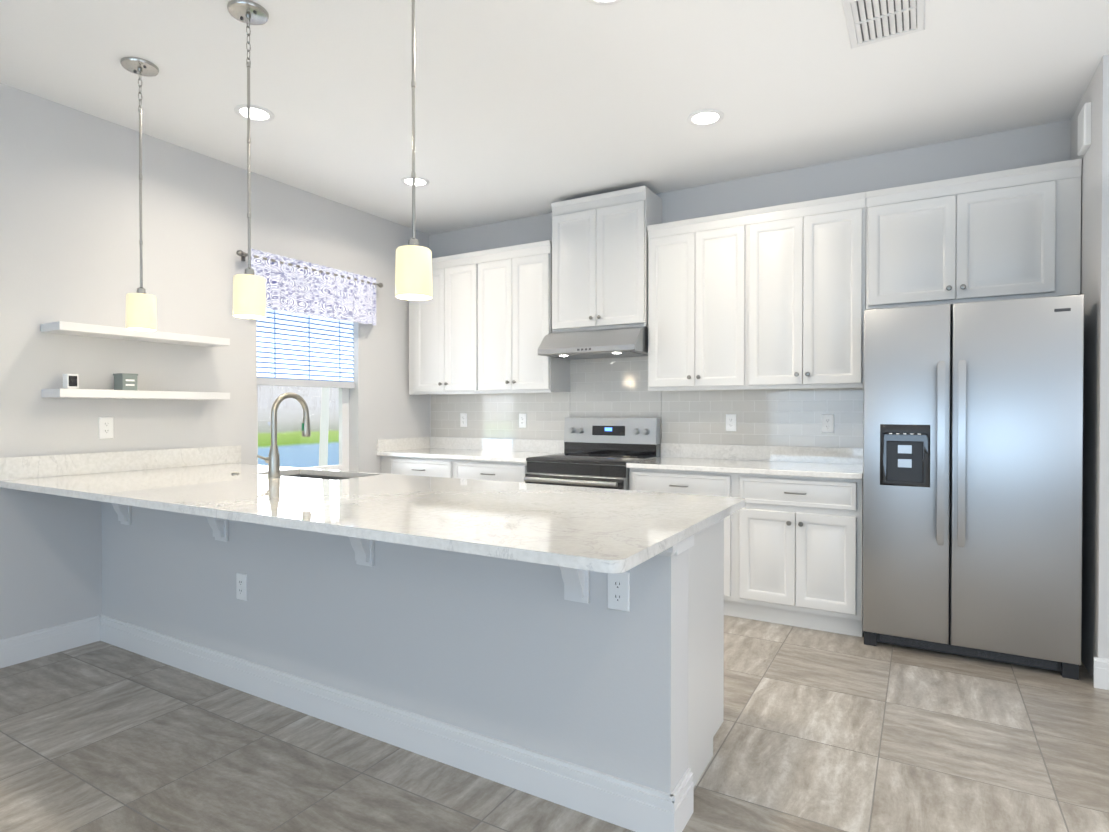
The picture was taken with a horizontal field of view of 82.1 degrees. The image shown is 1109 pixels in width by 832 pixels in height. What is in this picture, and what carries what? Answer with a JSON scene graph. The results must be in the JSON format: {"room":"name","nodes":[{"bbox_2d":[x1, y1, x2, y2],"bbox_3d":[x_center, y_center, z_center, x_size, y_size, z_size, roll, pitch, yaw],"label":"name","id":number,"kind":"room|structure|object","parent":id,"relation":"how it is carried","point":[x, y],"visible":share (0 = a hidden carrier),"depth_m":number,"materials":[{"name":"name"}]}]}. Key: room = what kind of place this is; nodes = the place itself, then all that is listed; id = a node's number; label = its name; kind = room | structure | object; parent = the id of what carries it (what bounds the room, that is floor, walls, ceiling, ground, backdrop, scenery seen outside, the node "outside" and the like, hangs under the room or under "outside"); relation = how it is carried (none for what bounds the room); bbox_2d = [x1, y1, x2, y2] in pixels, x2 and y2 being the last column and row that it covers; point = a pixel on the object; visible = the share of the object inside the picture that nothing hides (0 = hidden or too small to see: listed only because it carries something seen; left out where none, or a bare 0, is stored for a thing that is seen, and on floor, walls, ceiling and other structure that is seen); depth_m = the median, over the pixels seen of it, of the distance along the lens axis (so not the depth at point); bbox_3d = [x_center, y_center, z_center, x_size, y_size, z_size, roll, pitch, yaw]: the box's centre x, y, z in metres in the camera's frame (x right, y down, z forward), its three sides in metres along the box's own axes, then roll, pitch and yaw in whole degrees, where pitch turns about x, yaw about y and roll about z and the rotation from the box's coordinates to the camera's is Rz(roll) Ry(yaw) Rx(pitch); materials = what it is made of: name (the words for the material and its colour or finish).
{"room":"kitchen","nodes":[
{"label":"kitchen","id":0,"kind":"room"},
{"bbox_2d":[0,83,429,639],"bbox_3d":[-3.487,-0.186,1.943,0.220,2.840,9.000,0,1,30],"label":"wall","id":1,"kind":"structure","parent":0,"point":[69,220],"depth_m":3.57,"materials":[{"name":"white paint"}]},
{"bbox_2d":[0,616,95,667],"bbox_3d":[-4.045,1.177,0.753,0.020,0.135,6.299,0,1,30],"label":"baseboard","id":2,"kind":"structure","parent":1,"relation":"attached to","point":[21,648],"depth_m":3.25,"materials":[{"name":"white"}]},
{"bbox_2d":[99,417,113,438],"bbox_3d":[-2.457,0.065,3.493,0.008,0.118,0.072,0,1,30],"label":"outlet","id":3,"kind":"object","parent":1,"relation":"attached to","point":[106,427],"visible":1,"depth_m":3.49,"materials":[{"name":"white plastic"}]},
{"bbox_2d":[41,389,229,399],"bbox_3d":[-2.299,-0.118,3.573,0.199,0.042,0.890,0,1,30],"label":"shelf","id":4,"kind":"object","parent":1,"relation":"attached to","point":[88,393],"visible":1,"depth_m":3.42,"materials":[{"name":"white wood"}]},
{"bbox_2d":[63,374,78,388],"bbox_3d":[-2.474,-0.176,3.257,0.054,0.078,0.054,0,1,30],"label":"camera","id":5,"kind":"object","parent":4,"relation":"on","point":[70,381],"visible":0.94,"depth_m":3.24,"materials":[{"name":"white plastic"}]},
{"bbox_2d":[113,373,137,390],"bbox_3d":[-2.349,-0.185,3.488,0.096,0.092,0.081,0,1,30],"label":"shelf box","id":6,"kind":"object","parent":4,"relation":"on","point":[125,381],"visible":0.92,"depth_m":3.46,"materials":[{"name":"grey metal"}]},
{"bbox_2d":[41,321,229,346],"bbox_3d":[-2.299,-0.450,3.570,0.199,0.042,0.890,0,1,30],"label":"shelf","id":7,"kind":"object","parent":1,"relation":"attached to","point":[71,328],"visible":1,"depth_m":3.44,"materials":[{"name":"white wood"}]},
{"bbox_2d":[257,385,348,470],"bbox_3d":[-1.852,-0.191,4.711,0.163,1.317,0.887,0,1,30],"label":"window","id":8,"kind":"structure","parent":1,"relation":"in","point":[343,413],"depth_m":5.04,"materials":[{"name":"white plastic"}]},
{"bbox_2d":[257,308,354,387],"bbox_3d":[-1.827,-0.532,4.694,0.060,0.631,0.878,0,1,30],"label":"window blinds","id":9,"kind":"object","parent":1,"relation":"attached to","point":[299,349],"visible":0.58,"depth_m":4.66,"materials":[{"name":"white plastic"}]},
{"bbox_2d":[236,248,382,325],"bbox_3d":[-1.735,-0.907,4.637,0.100,0.381,1.266,0,1,30],"label":"valance","id":10,"kind":"object","parent":1,"relation":"attached to","point":[293,285],"visible":0.96,"depth_m":4.59,"materials":[{"name":"multicoloured fabric"}]},
{"bbox_2d":[0,615,1108,831],"bbox_3d":[0.069,1.302,-0.105,8.400,0.100,9.400,0,1,30],"label":"floor","id":11,"kind":"structure","parent":0,"point":[821,731],"depth_m":2.30,"materials":[{"name":"tile"}]},
{"bbox_2d":[101,502,688,793],"bbox_3d":[-1.028,0.787,2.734,3.250,0.879,0.160,0,1,30],"label":"wall","id":12,"kind":"structure","parent":11,"relation":"on","point":[524,654],"depth_m":2.28,"materials":[{"name":"white paint"}]},
{"bbox_2d":[111,503,131,524],"bbox_3d":[-2.295,0.456,3.247,0.084,0.225,0.215,0,1,30],"label":"corbel","id":13,"kind":"object","parent":12,"relation":"attached to","point":[123,512],"visible":0.31,"depth_m":3.31,"materials":[{"name":"white wood"}]},
{"bbox_2d":[206,516,227,541],"bbox_3d":[-1.577,0.460,2.831,0.084,0.225,0.215,0,1,30],"label":"corbel","id":14,"kind":"object","parent":12,"relation":"attached to","point":[219,526],"visible":0.35,"depth_m":2.89,"materials":[{"name":"white wood"}]},
{"bbox_2d":[236,573,246,600],"bbox_3d":[-1.404,0.766,2.854,0.072,0.118,0.008,0,1,30],"label":"outlet","id":15,"kind":"object","parent":12,"relation":"attached to","point":[241,586],"visible":1,"depth_m":2.85,"materials":[{"name":"white plastic"}]},
{"bbox_2d":[349,537,373,566],"bbox_3d":[-0.781,0.464,2.370,0.084,0.225,0.215,0,1,30],"label":"corbel","id":16,"kind":"object","parent":12,"relation":"attached to","point":[363,549],"visible":0.27,"depth_m":2.43,"materials":[{"name":"white wood"}]},
{"bbox_2d":[96,615,683,831],"bbox_3d":[-1.053,1.160,2.648,3.238,0.135,0.018,0,1,30],"label":"baseboard","id":17,"kind":"structure","parent":12,"relation":"attached to","point":[629,805],"depth_m":2.29,"materials":[{"name":"white"}]},
{"bbox_2d":[560,567,589,603],"bbox_3d":[0.019,0.468,1.906,0.084,0.225,0.215,0,1,30],"label":"corbel","id":18,"kind":"object","parent":12,"relation":"attached to","point":[576,585],"visible":0.38,"depth_m":1.97,"materials":[{"name":"white wood"}]},
{"bbox_2d":[608,572,629,611],"bbox_3d":[0.193,0.529,1.926,0.072,0.118,0.008,0,1,30],"label":"outlet","id":19,"kind":"object","parent":12,"relation":"attached to","point":[618,591],"visible":0.92,"depth_m":1.92,"materials":[{"name":"white plastic"}]},
{"bbox_2d":[381,456,452,477],"bbox_3d":[-0.956,0.764,5.327,0.771,0.878,0.618,0,1,30],"label":"base cabinet","id":20,"kind":"object","parent":11,"relation":"on","point":[432,467],"depth_m":5.04,"materials":[{"name":"white wood"}]},
{"bbox_2d":[453,459,527,482],"bbox_3d":[-0.326,0.767,4.962,0.685,0.878,0.618,0,1,30],"label":"base cabinet","id":21,"kind":"object","parent":11,"relation":"on","point":[480,470],"depth_m":4.69,"materials":[{"name":"white wood"}]},
{"bbox_2d":[377,437,563,462],"bbox_3d":[-0.667,0.259,5.138,1.456,0.131,0.646,0,1,30],"label":"countertop","id":22,"kind":"structure","parent":21,"relation":"on","point":[502,450],"depth_m":5.27,"materials":[{"name":"stone"}]},
{"bbox_2d":[524,417,659,489],"bbox_3d":[0.265,0.613,4.534,0.758,1.195,0.706,0,1,30],"label":"range","id":23,"kind":"object","parent":11,"relation":"on","point":[599,452],"visible":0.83,"depth_m":4.60,"materials":[{"name":"silver metal"}]},
{"bbox_2d":[629,468,736,616],"bbox_3d":[0.931,0.774,4.233,0.688,0.878,0.618,0,1,30],"label":"base cabinet","id":24,"kind":"object","parent":11,"relation":"on","point":[652,480],"depth_m":3.87,"materials":[{"name":"white wood"}]},
{"bbox_2d":[657,519,723,785],"bbox_3d":[0.299,0.791,2.393,0.609,0.878,0.579,0,1,30],"label":"base cabinet","id":25,"kind":"object","parent":11,"relation":"on","point":[705,546],"visible":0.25,"depth_m":2.08,"materials":[{"name":"white wood"}]},
{"bbox_2d":[0,445,744,572],"bbox_3d":[-0.960,0.275,2.805,3.288,0.142,1.260,0,1,30],"label":"countertop","id":26,"kind":"structure","parent":25,"relation":"on","point":[604,530],"depth_m":2.35,"materials":[{"name":"stone"}]},
{"bbox_2d":[257,392,310,477],"bbox_3d":[-1.415,0.093,3.344,0.139,0.434,0.250,0,1,30],"label":"faucet","id":27,"kind":"object","parent":26,"relation":"on","point":[272,460],"visible":1,"depth_m":3.24,"materials":[{"name":"silver metal"}]},
{"bbox_2d":[285,474,349,479],"bbox_3d":[-1.275,0.450,3.412,0.684,0.215,0.334,0,1,30],"label":"sink","id":28,"kind":"object","parent":26,"relation":"in","point":[318,477],"visible":0.04,"depth_m":3.64,"materials":[{"name":"silver metal"}]},
{"bbox_2d":[737,473,863,636],"bbox_3d":[1.524,0.777,3.889,0.684,0.878,0.618,0,1,30],"label":"base cabinet","id":29,"kind":"object","parent":11,"relation":"on","point":[793,550],"depth_m":3.61,"materials":[{"name":"white wood"}]},
{"bbox_2d":[626,443,862,478],"bbox_3d":[1.220,0.269,4.044,1.374,0.131,0.646,0,1,30],"label":"countertop","id":30,"kind":"structure","parent":29,"relation":"on","point":[826,462],"depth_m":4.09,"materials":[{"name":"stone"}]},
{"bbox_2d":[862,294,1083,679],"bbox_3d":[2.180,0.327,3.408,0.909,1.788,0.750,0,1,30],"label":"refrigerator","id":31,"kind":"object","parent":11,"relation":"on","point":[972,472],"visible":1,"depth_m":3.11,"materials":[{"name":"grey metal"}]},
{"bbox_2d":[0,0,1108,234],"bbox_3d":[0.069,-1.647,-0.132,8.400,0.120,9.400,0,1,30],"label":"ceiling","id":32,"kind":"structure","parent":0,"point":[526,108],"depth_m":3.11,"materials":[{"name":"white paint"}]},
{"bbox_2d":[120,57,158,330],"bbox_3d":[-1.910,-1.008,2.940,0.150,1.214,0.150,0,1,30],"label":"pendant light","id":33,"kind":"object","parent":32,"relation":"hanging from","point":[141,313],"visible":1,"depth_m":2.92,"materials":[{"name":"beige glass"}]},
{"bbox_2d":[227,0,268,318],"bbox_3d":[-1.218,-1.004,2.539,0.150,1.214,0.150,0,1,30],"label":"pendant light","id":34,"kind":"object","parent":32,"relation":"hanging from","point":[249,293],"visible":1,"depth_m":2.52,"materials":[{"name":"beige glass"}]},
{"bbox_2d":[234,104,274,121],"bbox_3d":[-1.604,-1.616,3.404,0.196,0.006,0.196,0,1,30],"label":"recessed light","id":35,"kind":"object","parent":32,"relation":"in","point":[259,114],"visible":0.92,"depth_m":3.40,"materials":[{"name":"white plastic"}]},
{"bbox_2d":[395,0,432,299],"bbox_3d":[-0.466,-1.000,2.103,0.150,1.214,0.150,0,1,30],"label":"pendant light","id":36,"kind":"object","parent":32,"relation":"hanging from","point":[413,274],"visible":1,"depth_m":2.07,"materials":[{"name":"beige glass"}]},
{"bbox_2d":[401,176,429,186],"bbox_3d":[-0.967,-1.625,4.422,0.196,0.006,0.196,0,1,30],"label":"recessed light","id":37,"kind":"object","parent":32,"relation":"in","point":[419,182],"visible":0.79,"depth_m":4.42,"materials":[{"name":"white"}]},
{"bbox_2d":[586,0,622,5],"bbox_3d":[0.194,-1.607,2.397,0.196,0.006,0.196,0,1,30],"label":"recessed light","id":38,"kind":"object","parent":32,"relation":"in","point":[603,2],"visible":1,"depth_m":2.47,"materials":[{"name":"white"}]},
{"bbox_2d":[687,109,723,125],"bbox_3d":[0.819,-1.616,3.456,0.196,0.006,0.196,0,1,30],"label":"recessed light","id":39,"kind":"object","parent":32,"relation":"in","point":[706,117],"visible":1,"depth_m":3.45,"materials":[{"name":"white"}]},
{"bbox_2d":[842,0,924,48],"bbox_3d":[1.326,-1.607,2.556,0.280,0.010,0.380,0,1,30],"label":"ceiling vent","id":40,"kind":"object","parent":32,"relation":"in","point":[870,21],"visible":1,"depth_m":2.58,"materials":[{"name":"white metal"}]},
{"bbox_2d":[429,119,1070,447],"bbox_3d":[2.367,-0.204,3.866,8.420,2.840,0.200,0,1,30],"label":"wall","id":41,"kind":"structure","parent":0,"point":[1047,143],"depth_m":4.07,"materials":[{"name":"white paint"}]},
{"bbox_2d":[409,252,480,394],"bbox_3d":[-0.861,-0.741,5.425,0.746,1.094,0.329,0,1,30],"label":"upper cabinet","id":42,"kind":"object","parent":41,"relation":"attached to","point":[442,327],"depth_m":5.25,"materials":[{"name":"white wood"}]},
{"bbox_2d":[477,240,569,393],"bbox_3d":[-0.247,-0.738,5.070,0.672,1.094,0.329,0,1,30],"label":"upper cabinet","id":43,"kind":"object","parent":41,"relation":"attached to","point":[480,322],"depth_m":4.92,"materials":[{"name":"white wood"}]},
{"bbox_2d":[551,186,661,332],"bbox_3d":[0.372,-1.102,4.691,0.750,0.962,0.358,0,1,30],"label":"upper cabinet","id":44,"kind":"object","parent":41,"relation":"attached to","point":[599,261],"visible":0.98,"depth_m":4.54,"materials":[{"name":"white wood"}]},
{"bbox_2d":[538,326,647,359],"bbox_3d":[0.329,-0.526,4.630,0.758,0.186,0.494,0,1,30],"label":"range hood","id":45,"kind":"object","parent":44,"relation":"attached to","point":[609,343],"visible":0.96,"depth_m":4.45,"materials":[{"name":"silver metal"}]},
{"bbox_2d":[431,356,863,456],"bbox_3d":[0.430,-0.112,4.869,3.576,1.038,0.008,0,1,30],"label":"tile backsplash","id":46,"kind":"structure","parent":41,"relation":"attached to","point":[608,387],"depth_m":4.66,"materials":[{"name":"white tile"}]},
{"bbox_2d":[460,413,466,426],"bbox_3d":[-0.796,0.036,5.571,0.072,0.118,0.008,0,1,30],"label":"electrical outlet","id":47,"kind":"object","parent":46,"relation":"attached to","point":[463,419],"visible":1,"depth_m":5.57,"materials":[{"name":"white plastic"}]},
{"bbox_2d":[519,414,525,427],"bbox_3d":[-0.264,0.039,5.262,0.072,0.118,0.008,0,1,30],"label":"electrical outlet","id":48,"kind":"object","parent":46,"relation":"attached to","point":[522,420],"visible":1,"depth_m":5.26,"materials":[{"name":"white plastic"}]},
{"bbox_2d":[726,414,735,430],"bbox_3d":[1.220,0.046,4.402,0.072,0.118,0.008,0,1,30],"label":"electrical outlet","id":49,"kind":"object","parent":46,"relation":"attached to","point":[730,422],"visible":1,"depth_m":4.40,"materials":[{"name":"white plastic"}]},
{"bbox_2d":[822,414,833,432],"bbox_3d":[1.756,0.049,4.091,0.072,0.118,0.008,0,1,30],"label":"electrical outlet","id":50,"kind":"object","parent":46,"relation":"attached to","point":[827,423],"visible":1,"depth_m":4.09,"materials":[{"name":"white plastic"}]},
{"bbox_2d":[647,212,750,390],"bbox_3d":[1.008,-0.729,4.342,0.673,1.088,0.329,0,1,30],"label":"upper cabinet","id":51,"kind":"object","parent":41,"relation":"attached to","point":[697,269],"depth_m":4.19,"materials":[{"name":"white wood"}]},
{"bbox_2d":[747,192,865,388],"bbox_3d":[1.591,-0.726,4.004,0.676,1.088,0.329,0,1,30],"label":"upper cabinet","id":52,"kind":"object","parent":41,"relation":"attached to","point":[772,297],"depth_m":3.85,"materials":[{"name":"white wood"}]},
{"bbox_2d":[866,158,1081,309],"bbox_3d":[2.301,-0.955,3.574,0.978,0.682,0.358,0,1,30],"label":"upper cabinet","id":53,"kind":"object","parent":41,"relation":"attached to","point":[1010,234],"visible":0.96,"depth_m":3.42,"materials":[{"name":"white wood"}]},
{"bbox_2d":[1071,54,1108,677],"bbox_3d":[4.208,-0.189,2.268,3.630,2.840,0.720,0,1,30],"label":"wall","id":54,"kind":"structure","parent":0,"point":[1094,285],"depth_m":2.94,"materials":[{"name":"white paint"}]},
{"bbox_2d":[1077,102,1090,155],"bbox_3d":[2.593,-1.402,3.118,0.028,0.200,0.150,0,1,30],"label":"door chime","id":55,"kind":"object","parent":54,"relation":"attached to","point":[1084,129],"visible":1,"depth_m":3.07,"materials":[{"name":"white plastic"}]},
{"bbox_2d":[1093,657,1108,689],"bbox_3d":[3.920,1.166,2.018,3.427,0.135,0.020,0,1,30],"label":"baseboard","id":56,"kind":"structure","parent":54,"relation":"attached to","point":[1100,665],"depth_m":2.86,"materials":[{"name":"white"}]},
{"label":"outside","id":57,"kind":"structure","parent":0,"visible":0},
{"bbox_2d":[258,385,338,467],"bbox_3d":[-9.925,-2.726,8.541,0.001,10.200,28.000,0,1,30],"label":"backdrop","id":58,"kind":"structure","parent":57,"point":[287,416],"depth_m":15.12,"materials":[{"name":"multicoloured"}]},
{"bbox_3d":[-6.131,1.518,6.381,8.770,0.050,28.000,0,1,30],"label":"ground","id":59,"kind":"structure","parent":57,"visible":0},
{"bbox_2d":[319,387,329,465],"bbox_3d":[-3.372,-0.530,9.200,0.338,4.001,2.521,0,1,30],"label":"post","id":60,"kind":"object","parent":59,"relation":"on","point":[323,432],"depth_m":9.11,"materials":[{"name":"white wood"}]}
]}

